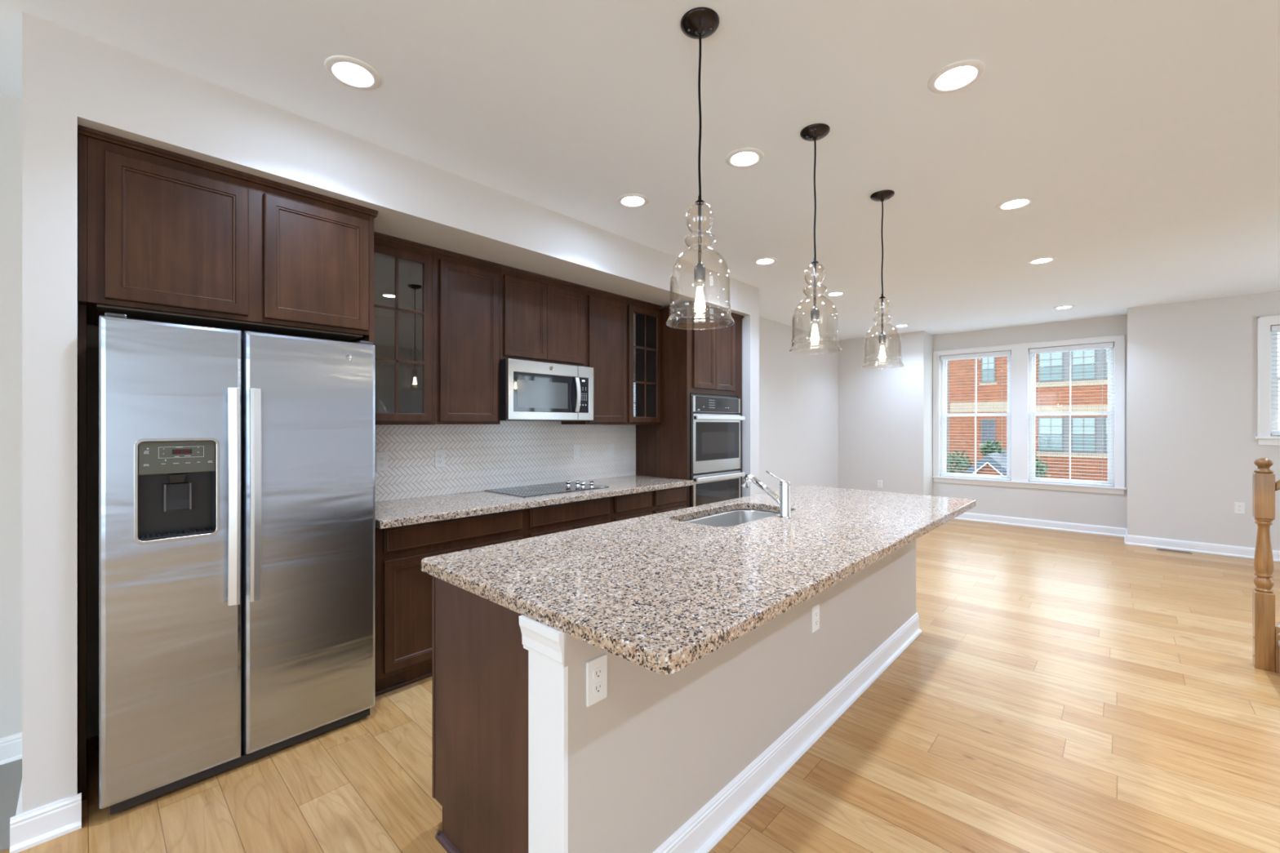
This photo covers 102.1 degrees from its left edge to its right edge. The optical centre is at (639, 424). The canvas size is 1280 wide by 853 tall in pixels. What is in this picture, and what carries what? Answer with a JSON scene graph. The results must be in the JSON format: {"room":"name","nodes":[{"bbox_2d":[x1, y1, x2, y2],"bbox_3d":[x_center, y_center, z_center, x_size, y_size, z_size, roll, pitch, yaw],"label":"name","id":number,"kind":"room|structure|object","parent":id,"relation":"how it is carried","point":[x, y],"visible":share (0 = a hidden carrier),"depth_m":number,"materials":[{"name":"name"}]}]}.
{"room":"kitchen","nodes":[
{"label":"kitchen","id":0,"kind":"room"},
{"bbox_2d":[22,11,759,813],"bbox_3d":[-0.678,0.015,3.657,0.700,2.740,4.705,0,0,43],"label":"wall","id":1,"kind":"structure","parent":0,"point":[70,78],"depth_m":1.84,"materials":[{"name":"white paint"}]},
{"bbox_2d":[9,781,81,852],"bbox_3d":[-2.232,1.330,1.962,0.712,0.110,0.158,0,0,43],"label":"baseboard","id":2,"kind":"structure","parent":1,"relation":"attached to","point":[35,827],"depth_m":1.73,"materials":[{"name":"white paint"}]},
{"bbox_2d":[0,91,838,738],"bbox_3d":[-0.847,0.015,4.072,0.127,2.740,13.200,0,0,43],"label":"wall","id":3,"kind":"structure","parent":0,"point":[798,392],"depth_m":3.48,"materials":[{"name":"white paint"}]},
{"bbox_2d":[0,732,22,765],"bbox_3d":[-1.001,1.330,3.805,0.026,0.110,12.300,0,0,43],"label":"baseboard","id":4,"kind":"structure","parent":3,"relation":"attached to","point":[11,746],"depth_m":2.12,"materials":[{"name":"white paint"}]},
{"bbox_2d":[375,452,387,471],"bbox_3d":[-1.585,0.227,3.180,0.008,0.116,0.072,0,0,43],"label":"wall outlet","id":5,"kind":"object","parent":3,"relation":"attached to","point":[381,458],"visible":1,"depth_m":3.18,"materials":[{"name":"white plastic"}]},
{"bbox_2d":[379,456,385,461],"bbox_3d":[-1.583,0.207,3.179,0.002,0.029,0.034,0,0,43],"label":"receptacle","id":6,"kind":"object","parent":5,"relation":"attached to","point":[381,458],"depth_m":3.18,"materials":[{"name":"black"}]},
{"bbox_2d":[379,462,385,466],"bbox_3d":[-1.583,0.246,3.179,0.002,0.029,0.034,0,0,43],"label":"receptacle","id":7,"kind":"object","parent":5,"relation":"attached to","point":[381,464],"depth_m":3.18,"materials":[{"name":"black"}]},
{"bbox_2d":[373,231,436,424],"bbox_3d":[-1.492,-0.532,3.049,0.318,1.064,0.454,0,0,43],"label":"upper cabinet","id":8,"kind":"object","parent":3,"relation":"attached to","point":[404,270],"visible":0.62,"depth_m":3.16,"materials":[{"name":"brown wood"}]},
{"bbox_2d":[373,302,422,320],"bbox_3d":[-1.505,-0.674,3.061,0.266,0.018,0.416,0,0,43],"label":"shelf","id":9,"kind":"object","parent":8,"relation":"attached to","point":[380,313],"depth_m":3.13,"materials":[{"name":"brown wood"}]},
{"bbox_2d":[375,357,422,368],"bbox_3d":[-1.505,-0.368,3.061,0.266,0.018,0.416,0,0,43],"label":"shelf","id":10,"kind":"object","parent":8,"relation":"attached to","point":[379,364],"depth_m":3.13,"materials":[{"name":"brown wood"}]},
{"bbox_2d":[434,449,444,467],"bbox_3d":[-1.333,0.227,3.451,0.008,0.116,0.072,0,0,43],"label":"wall outlet","id":11,"kind":"object","parent":3,"relation":"attached to","point":[439,455],"visible":1,"depth_m":3.45,"materials":[{"name":"white plastic"}]},
{"bbox_2d":[435,248,502,424],"bbox_3d":[-1.184,-0.533,3.379,0.318,1.062,0.446,0,0,43],"label":"upper cabinet","id":12,"kind":"object","parent":3,"relation":"attached to","point":[468,288],"visible":0.88,"depth_m":3.26,"materials":[{"name":"brown wood"}]},
{"bbox_2d":[500,264,586,366],"bbox_3d":[-0.777,-0.750,3.816,0.318,0.626,0.746,0,0,43],"label":"upper cabinet","id":13,"kind":"object","parent":3,"relation":"attached to","point":[543,317],"visible":0.81,"depth_m":3.67,"materials":[{"name":"brown wood"}]},
{"bbox_2d":[500,358,593,421],"bbox_3d":[-0.735,-0.232,3.775,0.435,0.406,0.747,0,0,43],"label":"microwave","id":14,"kind":"object","parent":13,"relation":"attached to","point":[531,390],"visible":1,"depth_m":3.60,"materials":[{"name":"silver metal"}]},
{"bbox_2d":[573,444,579,458],"bbox_3d":[-0.528,0.225,4.314,0.008,0.116,0.072,0,0,43],"label":"light switch","id":15,"kind":"object","parent":3,"relation":"attached to","point":[575,447],"visible":1,"depth_m":4.31,"materials":[{"name":"white plastic"}]},
{"bbox_2d":[561,286,628,424],"bbox_3d":[-0.367,-0.533,4.256,0.318,1.062,0.455,0,0,43],"label":"upper cabinet","id":16,"kind":"object","parent":3,"relation":"attached to","point":[606,312],"visible":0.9,"depth_m":4.15,"materials":[{"name":"brown wood"}]},
{"bbox_2d":[608,443,613,456],"bbox_3d":[-0.255,0.225,4.606,0.008,0.116,0.072,0,0,43],"label":"light switch","id":17,"kind":"object","parent":3,"relation":"attached to","point":[611,446],"visible":1,"depth_m":4.60,"materials":[{"name":"white plastic"}]},
{"bbox_2d":[626,297,661,424],"bbox_3d":[-0.067,-0.532,4.578,0.318,1.064,0.424,0,0,43],"label":"upper cabinet","id":18,"kind":"object","parent":3,"relation":"attached to","point":[643,317],"visible":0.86,"depth_m":4.61,"materials":[{"name":"brown wood"}]},
{"bbox_2d":[633,380,653,386],"bbox_3d":[-0.079,-0.368,4.590,0.266,0.018,0.386,0,0,43],"label":"shelf","id":19,"kind":"object","parent":18,"relation":"attached to","point":[651,381],"depth_m":4.66,"materials":[{"name":"brown wood"}]},
{"bbox_2d":[633,344,655,353],"bbox_3d":[-0.079,-0.674,4.590,0.266,0.018,0.386,0,0,43],"label":"shelf","id":20,"kind":"object","parent":18,"relation":"attached to","point":[635,350],"depth_m":4.66,"materials":[{"name":"brown wood"}]},
{"bbox_2d":[0,0,1279,340],"bbox_3d":[1.527,-1.415,1.857,6.700,0.120,13.200,0,0,43],"label":"ceiling","id":21,"kind":"structure","parent":0,"point":[1144,135],"depth_m":2.28,"materials":[{"name":"white paint"}]},
{"bbox_2d":[324,55,381,89],"bbox_3d":[-1.105,-1.351,1.994,0.192,0.009,0.192,0,0,43],"label":"recessed light","id":22,"kind":"object","parent":21,"relation":"in","point":[351,72],"visible":1,"depth_m":1.98,"materials":[{"name":"white plastic"}]},
{"bbox_2d":[617,193,648,207],"bbox_3d":[-0.043,-1.351,3.127,0.192,0.009,0.192,0,0,43],"label":"recessed light","id":23,"kind":"object","parent":21,"relation":"in","point":[628,200],"visible":1,"depth_m":3.12,"materials":[{"name":"white plastic"}]},
{"bbox_2d":[666,6,734,329],"bbox_3d":[0.202,-0.847,1.744,0.229,1.016,0.229,0,0,-22],"label":"pendant light","id":24,"kind":"object","parent":21,"relation":"hanging from","point":[698,23],"visible":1,"depth_m":1.74,"materials":[{"name":"clear glass"}]},
{"bbox_2d":[693,262,705,282],"bbox_3d":[0.202,-0.513,1.744,0.039,0.061,0.039,0,0,43],"label":"socket","id":25,"kind":"object","parent":24,"relation":"attached to","point":[700,268],"depth_m":1.73,"materials":[{"name":"silver metal"}]},
{"bbox_2d":[725,147,764,167],"bbox_3d":[0.530,-1.351,2.627,0.192,0.009,0.192,0,0,43],"label":"recessed light","id":26,"kind":"object","parent":21,"relation":"in","point":[744,157],"visible":1,"depth_m":2.62,"materials":[{"name":"white plastic"}]},
{"bbox_2d":[753,257,777,265],"bbox_3d":[1.034,-1.351,4.279,0.192,0.009,0.192,0,0,43],"label":"recessed light","id":27,"kind":"object","parent":21,"relation":"in","point":[763,260],"visible":1,"depth_m":4.26,"materials":[{"name":"white plastic"}]},
{"bbox_2d":[789,123,841,354],"bbox_3d":[0.808,-0.847,2.391,0.229,1.016,0.229,0,0,18],"label":"pendant light","id":28,"kind":"object","parent":21,"relation":"hanging from","point":[816,131],"visible":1,"depth_m":2.38,"materials":[{"name":"clear glass"}]},
{"bbox_2d":[810,306,819,320],"bbox_3d":[0.808,-0.513,2.391,0.039,0.061,0.039,0,0,43],"label":"socket","id":29,"kind":"object","parent":28,"relation":"attached to","point":[815,312],"depth_m":2.38,"materials":[{"name":"silver metal"}]},
{"bbox_2d":[826,291,845,296],"bbox_3d":[2.020,-1.351,5.347,0.192,0.009,0.192,0,0,43],"label":"recessed light","id":30,"kind":"object","parent":21,"relation":"in","point":[833,293],"visible":1,"depth_m":5.33,"materials":[{"name":"white plastic"}]},
{"bbox_2d":[861,189,903,368],"bbox_3d":[1.427,-0.847,3.050,0.229,1.016,0.229,0,0,-22],"label":"pendant light","id":31,"kind":"object","parent":21,"relation":"hanging from","point":[882,195],"visible":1,"depth_m":3.04,"materials":[{"name":"clear glass"}]},
{"bbox_2d":[878,332,885,342],"bbox_3d":[1.427,-0.513,3.050,0.039,0.061,0.039,0,0,43],"label":"socket","id":32,"kind":"object","parent":31,"relation":"attached to","point":[882,337],"depth_m":3.04,"materials":[{"name":"silver metal"}]},
{"bbox_2d":[893,324,909,327],"bbox_3d":[3.575,-1.351,7.071,0.192,0.009,0.192,0,0,43],"label":"recessed light","id":33,"kind":"object","parent":21,"relation":"in","point":[900,325],"visible":0.98,"depth_m":7.07,"materials":[{"name":"white plastic"}]},
{"bbox_2d":[927,59,985,93],"bbox_3d":[1.229,-1.351,2.015,0.192,0.009,0.192,0,0,43],"label":"recessed light","id":34,"kind":"object","parent":21,"relation":"in","point":[958,75],"visible":1,"depth_m":2.01,"materials":[{"name":"white plastic"}]},
{"bbox_2d":[995,195,1034,210],"bbox_3d":[2.292,-1.351,3.166,0.192,0.009,0.192,0,0,43],"label":"recessed light","id":35,"kind":"object","parent":21,"relation":"in","point":[1013,203],"visible":1,"depth_m":3.15,"materials":[{"name":"white plastic"}]},
{"bbox_2d":[1026,256,1057,264],"bbox_3d":[3.308,-1.351,4.261,0.192,0.009,0.192,0,0,43],"label":"recessed light","id":36,"kind":"object","parent":21,"relation":"in","point":[1048,259],"visible":1,"depth_m":4.25,"materials":[{"name":"white plastic"}]},
{"bbox_2d":[1053,305,1074,309],"bbox_3d":[4.880,-1.351,5.960,0.192,0.009,0.192,0,0,43],"label":"recessed light","id":37,"kind":"object","parent":21,"relation":"in","point":[1063,307],"visible":1,"depth_m":5.95,"materials":[{"name":"white plastic"}]},
{"bbox_2d":[0,519,1279,852],"bbox_3d":[1.527,1.440,1.857,6.700,0.130,13.200,0,0,43],"label":"floor","id":38,"kind":"structure","parent":0,"point":[1057,691],"depth_m":2.20,"materials":[{"name":"brown wood"}]},
{"bbox_2d":[78,124,377,800],"bbox_3d":[-1.877,0.161,2.420,0.631,2.448,1.011,0,0,43],"label":"tall cabinet","id":39,"kind":"object","parent":38,"relation":"on","point":[166,236],"visible":0.88,"depth_m":2.10,"materials":[{"name":"brown wood"}]},
{"bbox_2d":[98,312,375,815],"bbox_3d":[-1.786,0.495,2.331,0.748,1.779,0.906,0,0,43],"label":"refrigerator","id":40,"kind":"object","parent":38,"relation":"on","point":[237,469],"visible":1,"depth_m":2.03,"materials":[{"name":"silver metal"}]},
{"bbox_2d":[375,508,525,696],"bbox_3d":[-1.232,0.948,3.106,0.621,0.874,0.892,0,0,43],"label":"base cabinet","id":41,"kind":"object","parent":38,"relation":"on","point":[403,592],"visible":0.39,"depth_m":2.71,"materials":[{"name":"brown wood"}]},
{"bbox_2d":[375,475,693,528],"bbox_3d":[-0.657,0.490,3.690,0.684,0.038,2.532,0,0,43],"label":"countertop","id":42,"kind":"structure","parent":41,"relation":"on","point":[404,512],"depth_m":3.20,"materials":[{"name":"stone"}]},
{"bbox_2d":[484,480,608,497],"bbox_3d":[-0.670,0.445,3.794,0.495,0.051,0.771,0,0,43],"label":"cooktop","id":43,"kind":"object","parent":42,"relation":"in","point":[567,486],"visible":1,"depth_m":3.77,"materials":[{"name":"black glass"}]},
{"bbox_2d":[525,496,610,538],"bbox_3d":[-0.675,0.948,3.703,0.621,0.874,0.739,0,0,43],"label":"base cabinet","id":44,"kind":"object","parent":38,"relation":"on","point":[553,518],"visible":0.25,"depth_m":3.46,"materials":[{"name":"brown wood"}]},
{"bbox_2d":[610,490,652,522],"bbox_3d":[-0.270,0.948,4.138,0.621,0.874,0.448,0,0,43],"label":"base cabinet","id":45,"kind":"object","parent":38,"relation":"on","point":[623,507],"visible":0.2,"depth_m":3.91,"materials":[{"name":"brown wood"}]},
{"bbox_2d":[652,485,686,514],"bbox_3d":[0.036,0.948,4.466,0.621,0.874,0.447,0,0,43],"label":"base cabinet","id":46,"kind":"object","parent":38,"relation":"on","point":[675,498],"visible":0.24,"depth_m":4.23,"materials":[{"name":"brown wood"}]},
{"bbox_2d":[431,539,921,852],"bbox_3d":[0.572,0.948,2.619,0.777,0.874,3.032,0,0,43],"label":"kitchen island","id":47,"kind":"object","parent":38,"relation":"on","point":[662,763],"visible":0.62,"depth_m":1.62,"materials":[{"name":"beige paint"}]},
{"bbox_2d":[586,653,607,706],"bbox_3d":[-0.112,0.669,1.355,0.008,0.116,0.072,0,0,43],"label":"wall outlet","id":48,"kind":"object","parent":47,"relation":"attached to","point":[597,668],"visible":1,"depth_m":1.35,"materials":[{"name":"white plastic"}]},
{"bbox_2d":[592,666,603,679],"bbox_3d":[-0.110,0.649,1.353,0.002,0.029,0.034,0,0,43],"label":"receptacle","id":49,"kind":"object","parent":48,"relation":"attached to","point":[597,672],"depth_m":1.35,"materials":[{"name":"white plastic"}]},
{"bbox_2d":[592,681,603,694],"bbox_3d":[-0.110,0.689,1.353,0.002,0.029,0.034,0,0,43],"label":"receptacle","id":50,"kind":"object","parent":48,"relation":"attached to","point":[597,686],"depth_m":1.35,"materials":[{"name":"white plastic"}]},
{"bbox_2d":[421,485,976,674],"bbox_3d":[0.671,0.490,2.541,1.140,0.038,3.032,0,0,43],"label":"island countertop","id":51,"kind":"structure","parent":47,"relation":"on","point":[661,593],"depth_m":1.71,"materials":[{"name":"stone"}]},
{"bbox_2d":[683,509,779,526],"bbox_3d":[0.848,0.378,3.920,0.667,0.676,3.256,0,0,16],"label":"sink","id":52,"kind":"object","parent":51,"relation":"in","point":[737,517],"visible":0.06,"depth_m":3.06,"materials":[{"name":"silver metal"}]},
{"bbox_2d":[741,471,791,518],"bbox_3d":[0.655,0.354,2.703,0.284,0.232,0.060,0,0,43],"label":"faucet","id":53,"kind":"object","parent":51,"relation":"on","point":[784,500],"visible":1,"depth_m":2.62,"materials":[{"name":"silver metal"}]},
{"bbox_2d":[811,603,819,633],"bbox_3d":[0.789,0.867,2.320,0.008,0.116,0.072,0,0,43],"label":"wall outlet","id":54,"kind":"object","parent":47,"relation":"attached to","point":[815,609],"visible":1,"depth_m":2.31,"materials":[{"name":"white plastic"}]},
{"bbox_2d":[814,618,817,626],"bbox_3d":[0.791,0.886,2.319,0.002,0.029,0.034,0,0,43],"label":"receptacle","id":55,"kind":"object","parent":54,"relation":"attached to","point":[815,620],"depth_m":2.32,"materials":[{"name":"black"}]},
{"bbox_2d":[635,300,744,507],"bbox_3d":[0.488,0.161,4.957,0.631,2.448,0.880,0,0,43],"label":"tall cabinet","id":56,"kind":"object","parent":38,"relation":"on","point":[700,357],"visible":0.45,"depth_m":4.61,"materials":[{"name":"brown wood"}]},
{"bbox_2d":[689,393,745,506],"bbox_3d":[0.520,0.405,4.906,0.630,1.350,0.758,0,0,43],"label":"double wall oven","id":57,"kind":"object","parent":56,"relation":"in","point":[714,420],"visible":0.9,"depth_m":4.67,"materials":[{"name":"silver metal"}]},
{"bbox_2d":[1156,547,1192,554],"bbox_3d":[5.845,1.382,5.666,0.270,0.005,0.110,0,0,43],"label":"floor vent","id":58,"kind":"object","parent":38,"relation":"in","point":[1157,548],"visible":1,"depth_m":5.66,"materials":[{"name":"brown"}]},
{"bbox_2d":[1252,457,1275,672],"bbox_3d":[3.546,0.787,2.945,0.078,1.196,0.075,0,0,43],"label":"newel post","id":59,"kind":"object","parent":38,"relation":"on","point":[1263,478],"visible":1,"depth_m":2.92,"materials":[{"name":"brown wood"}]},
{"bbox_2d":[1275,624,1279,674],"bbox_3d":[4.003,0.476,1.839,2.100,1.818,1.020,0,0,43],"label":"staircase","id":60,"kind":"structure","parent":38,"relation":"on","point":[1277,627],"depth_m":2.88,"materials":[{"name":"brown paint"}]},
{"bbox_2d":[1275,480,1279,491],"bbox_3d":[4.340,-0.107,2.200,2.100,2.281,0.050,0,0,43],"label":"stair railing","id":61,"kind":"object","parent":60,"relation":"on","point":[1277,482],"visible":0.63,"depth_m":2.89,"materials":[{"name":"brown wood"}]},
{"bbox_2d":[838,290,1279,551],"bbox_3d":[5.767,0.015,6.361,6.440,2.740,0.670,0,0,43],"label":"wall","id":62,"kind":"structure","parent":0,"point":[1192,449],"depth_m":5.91,"materials":[{"name":"white paint"}]},
{"bbox_2d":[877,480,882,488],"bbox_3d":[3.649,0.900,7.872,0.072,0.116,0.008,0,0,43],"label":"wall outlet","id":63,"kind":"object","parent":62,"relation":"attached to","point":[879,482],"visible":1,"depth_m":7.87,"materials":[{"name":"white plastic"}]},
{"bbox_2d":[932,334,1126,494],"bbox_3d":[5.250,-0.124,7.154,2.152,1.968,0.215,0,0,43],"label":"window","id":64,"kind":"structure","parent":62,"relation":"in","point":[1017,428],"depth_m":7.07,"materials":[{"name":"white paint"}]},
{"bbox_2d":[940,350,1011,479],"bbox_3d":[4.844,-0.130,7.494,0.864,1.801,0.056,0,0,43],"label":"window blind","id":65,"kind":"object","parent":64,"relation":"attached to","point":[1000,353],"visible":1,"depth_m":7.47,"materials":[{"name":"white plastic"}]},
{"bbox_2d":[1029,342,1113,486],"bbox_3d":[5.620,-0.130,6.770,0.845,1.801,0.056,0,0,43],"label":"window blind","id":66,"kind":"object","parent":64,"relation":"attached to","point":[1102,344],"visible":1,"depth_m":6.77,"materials":[{"name":"white plastic"}]},
{"bbox_2d":[953,512,1279,561],"bbox_3d":[5.693,1.330,6.296,6.420,0.110,0.526,0,0,43],"label":"baseboard","id":67,"kind":"structure","parent":62,"relation":"attached to","point":[1168,544],"depth_m":6.12,"materials":[{"name":"white paint"}]},
{"bbox_2d":[1234,502,1244,514],"bbox_3d":[6.278,0.873,5.420,0.072,0.116,0.008,0,0,43],"label":"wall outlet","id":68,"kind":"object","parent":62,"relation":"attached to","point":[1239,508],"visible":1,"depth_m":5.42,"materials":[{"name":"white plastic"}]},
{"bbox_2d":[1254,315,1279,445],"bbox_3d":[6.784,-0.450,5.039,1.060,1.316,0.215,0,0,43],"label":"window","id":69,"kind":"structure","parent":62,"relation":"in","point":[1264,336],"depth_m":5.30,"materials":[{"name":"white paint"}]},
{"bbox_2d":[1270,324,1279,435],"bbox_3d":[6.765,-0.451,5.019,0.830,1.118,0.056,0,0,43],"label":"window blind","id":70,"kind":"object","parent":69,"relation":"attached to","point":[1273,328],"visible":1,"depth_m":5.28,"materials":[{"name":"white plastic"}]},
{"label":"outside","id":71,"kind":"structure","parent":0,"visible":0},
{"bbox_3d":[27.075,4.535,29.035,80.000,0.300,60.600,0,0,43],"label":"ground","id":72,"kind":"structure","parent":71,"visible":0},
{"bbox_2d":[946,450,973,473],"bbox_3d":[15.666,2.820,25.689,1.844,3.129,1.674,0,0,43],"label":"tree","id":73,"kind":"object","parent":72,"relation":"on","point":[962,461],"visible":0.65,"depth_m":25.48,"materials":[{"name":"green plant"}]},
{"bbox_2d":[979,440,1005,456],"bbox_3d":[17.537,2.557,25.760,1.086,3.657,1.154,0,0,43],"label":"tree","id":74,"kind":"object","parent":72,"relation":"on","point":[988,447],"visible":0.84,"depth_m":25.62,"materials":[{"name":"green plant"}]},
{"bbox_2d":[962,449,1043,477],"bbox_3d":[17.844,2.860,25.734,3.400,3.050,6.020,0,0,43],"label":"porch roof","id":75,"kind":"structure","parent":72,"relation":"on","point":[1000,459],"depth_m":23.69,"materials":[{"name":"grey"}]},
{"bbox_2d":[946,348,1107,481],"bbox_3d":[20.296,-0.315,35.767,24.900,9.400,8.800,0,0,43],"label":"brick building","id":76,"kind":"structure","parent":72,"relation":"on","point":[1092,427],"depth_m":28.21,"materials":[{"name":"red"}]},
{"bbox_2d":[1035,453,1051,477],"bbox_3d":[15.992,2.742,21.329,1.496,3.286,1.377,0,0,43],"label":"tree","id":77,"kind":"object","parent":72,"relation":"on","point":[1042,466],"visible":0.27,"depth_m":20.98,"materials":[{"name":"green plant"}]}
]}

